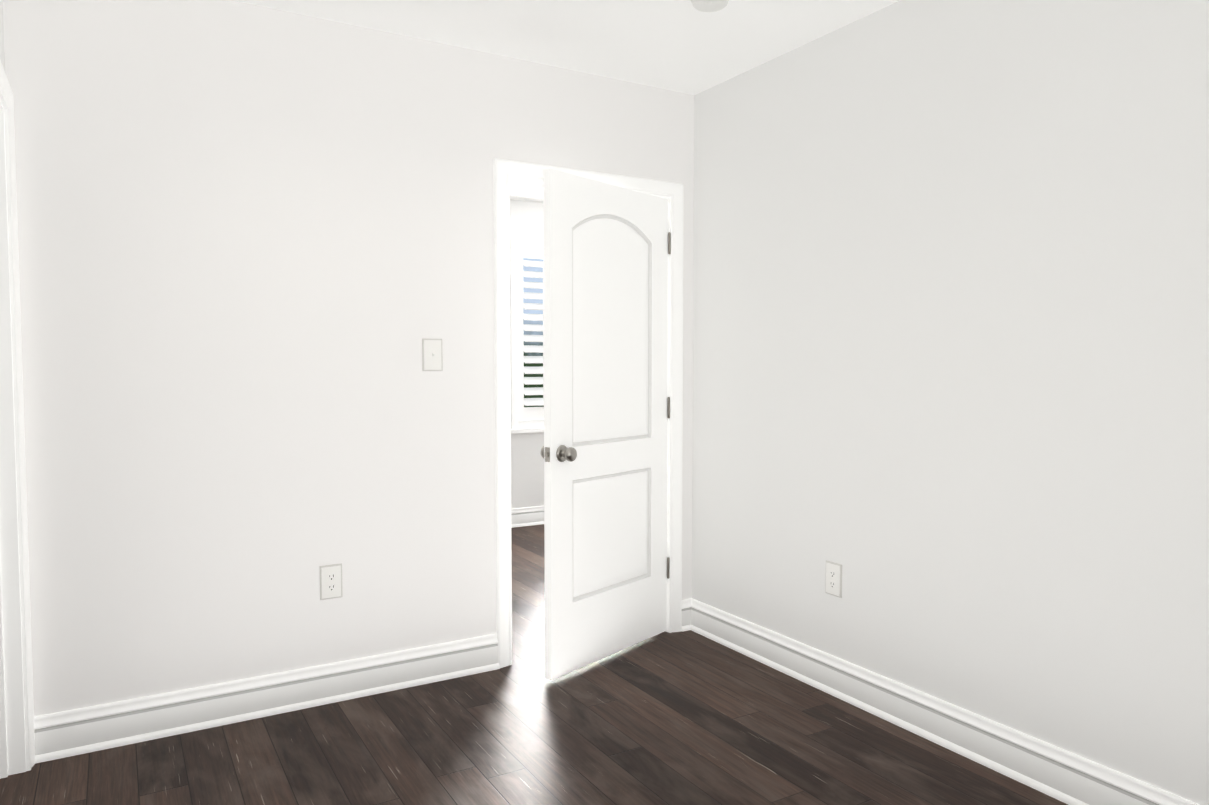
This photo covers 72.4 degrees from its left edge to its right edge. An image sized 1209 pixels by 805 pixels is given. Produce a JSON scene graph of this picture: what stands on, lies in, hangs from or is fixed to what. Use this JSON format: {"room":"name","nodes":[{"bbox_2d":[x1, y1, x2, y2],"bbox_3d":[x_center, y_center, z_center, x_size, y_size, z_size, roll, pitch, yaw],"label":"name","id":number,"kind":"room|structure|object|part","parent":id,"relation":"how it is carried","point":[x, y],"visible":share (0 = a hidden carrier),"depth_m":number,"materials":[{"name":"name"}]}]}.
{"room":"empty bedroom","nodes":[
{"label":"empty bedroom","id":0,"kind":"room"},
{"bbox_2d":[0,0,4,71],"bbox_3d":[-0.858,-0.029,0.826,0.120,2.440,3.820,-2,3,-31],"label":"wall","id":1,"kind":"structure","parent":0,"point":[2,56],"depth_m":2.41,"materials":[{"name":"white paint"}]},
{"bbox_2d":[0,100,25,778],"bbox_3d":[-1.590,0.140,2.069,0.120,1.985,0.840,-2,3,-31],"label":"door frame","id":2,"kind":"structure","parent":1,"relation":"attached to","point":[12,742],"depth_m":2.44,"materials":[{"name":"white paint"}]},
{"bbox_2d":[0,61,34,770],"bbox_3d":[-1.530,0.114,2.103,0.018,2.034,0.938,-2,3,-31],"label":"trim","id":3,"kind":"structure","parent":1,"relation":"attached to","point":[6,96],"depth_m":2.46,"materials":[{"name":"white paint"}]},
{"bbox_2d":[3,0,693,716],"bbox_3d":[-1.234,-0.127,2.891,3.983,2.440,0.120,-2,3,-31],"label":"wall","id":4,"kind":"structure","parent":0,"point":[255,254],"depth_m":2.85,"materials":[{"name":"white paint"}]},
{"bbox_2d":[34,634,499,763],"bbox_3d":[-1.101,1.023,2.939,1.565,0.138,0.026,-2,3,-31],"label":"baseboard","id":5,"kind":"structure","parent":4,"relation":"attached to","point":[68,733],"depth_m":2.86,"materials":[{"name":"white paint"}]},
{"bbox_2d":[319,563,342,599],"bbox_3d":[-0.991,0.651,2.997,0.079,0.124,0.009,-2,3,-31],"label":"electrical outlet","id":6,"kind":"object","parent":4,"relation":"attached to","point":[330,581],"visible":1,"depth_m":2.99,"materials":[{"name":"white plastic"}]},
{"bbox_2d":[422,338,442,370],"bbox_3d":[-0.653,-0.181,3.151,0.079,0.124,0.021,-2,3,-31],"label":"light switch","id":7,"kind":"object","parent":4,"relation":"attached to","point":[432,358],"visible":1,"depth_m":3.15,"materials":[{"name":"white plastic"}]},
{"bbox_2d":[493,158,682,667],"bbox_3d":[-0.071,0.043,3.579,0.912,2.034,0.138,-2,3,-31],"label":"door frame","id":8,"kind":"structure","parent":4,"relation":"attached to","point":[504,170],"depth_m":3.36,"materials":[{"name":"white paint"}]},
{"bbox_2d":[540,168,670,679],"bbox_3d":[0.029,0.083,3.447,0.164,1.948,0.794,2,4,39],"label":"door leaf","id":9,"kind":"structure","parent":4,"relation":"in","point":[603,452],"depth_m":3.38,"materials":[{"name":"white paint"}]},
{"bbox_3d":[-0.190,0.197,3.185,0.164,0.066,0.104,2,4,39],"label":"door knob","id":10,"kind":"part","parent":9,"relation":"part of","materials":[{"name":"grey metal"}]},
{"bbox_3d":[0.280,0.020,3.738,0.016,1.563,0.044,-2,4,-41],"label":"door hinges","id":11,"kind":"part","parent":9,"relation":"part of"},
{"bbox_2d":[681,598,691,631],"bbox_3d":[0.382,0.981,3.818,0.072,0.138,0.026,-2,3,-31],"label":"baseboard","id":12,"kind":"structure","parent":4,"relation":"attached to","point":[686,615],"depth_m":3.81,"materials":[{"name":"white paint"}]},
{"bbox_2d":[510,199,543,508],"bbox_3d":[-1.572,-0.261,5.710,6.283,2.440,0.120,-2,3,-31],"label":"wall","id":13,"kind":"structure","parent":0,"point":[527,459],"depth_m":6.23,"materials":[{"name":"white paint"}]},
{"bbox_2d":[510,238,543,432],"bbox_3d":[-0.308,-0.502,6.365,0.970,1.440,0.095,-2,3,-31],"label":"window shutters","id":14,"kind":"object","parent":13,"relation":"attached to","point":[527,419],"visible":0.29,"depth_m":6.19,"materials":[{"name":"white paint"}]},
{"bbox_2d":[511,506,543,527],"bbox_3d":[-1.543,0.892,5.697,6.063,0.138,0.026,-2,3,-31],"label":"baseboard","id":15,"kind":"structure","parent":13,"relation":"attached to","point":[526,516],"depth_m":6.26,"materials":[{"name":"white paint"}]},
{"bbox_2d":[0,524,1067,804],"bbox_3d":[0.066,1.119,3.012,6.283,0.060,6.540,-2,3,-31],"label":"floor","id":16,"kind":"structure","parent":0,"point":[680,718],"depth_m":2.63,"materials":[{"name":"brown wood"}]},
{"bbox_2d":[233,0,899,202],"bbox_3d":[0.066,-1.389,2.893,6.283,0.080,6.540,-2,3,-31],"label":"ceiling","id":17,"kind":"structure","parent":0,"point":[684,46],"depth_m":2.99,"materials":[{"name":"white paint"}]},
{"bbox_2d":[690,0,728,11],"bbox_3d":[0.348,-1.321,2.722,0.132,0.039,0.132,-2,3,-31],"label":"smoke detector","id":18,"kind":"object","parent":17,"relation":"attached to","point":[708,5],"visible":0.98,"depth_m":2.71,"materials":[{"name":"white plastic"}]},
{"bbox_2d":[692,0,1208,804],"bbox_3d":[1.433,-0.094,2.183,0.120,2.440,3.820,-2,3,-31],"label":"wall","id":19,"kind":"structure","parent":0,"point":[952,336],"depth_m":2.54,"materials":[{"name":"white paint"}]},
{"bbox_2d":[825,560,841,597],"bbox_3d":[0.851,0.657,3.074,0.009,0.124,0.079,-2,3,-31],"label":"electrical outlet","id":20,"kind":"object","parent":19,"relation":"attached to","point":[833,584],"visible":1,"depth_m":3.07,"materials":[{"name":"white plastic"}]},
{"bbox_2d":[691,599,1198,804],"bbox_3d":[1.339,1.056,2.252,0.026,0.138,3.700,-2,3,-31],"label":"baseboard","id":21,"kind":"structure","parent":19,"relation":"attached to","point":[1060,774],"depth_m":2.67,"materials":[{"name":"white paint"}]},
{"label":"outside","id":22,"kind":"structure","parent":0,"visible":0},
{"bbox_2d":[523,258,543,406],"bbox_3d":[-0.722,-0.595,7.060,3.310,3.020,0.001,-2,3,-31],"label":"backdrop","id":23,"kind":"structure","parent":22,"point":[529,279],"depth_m":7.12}
]}

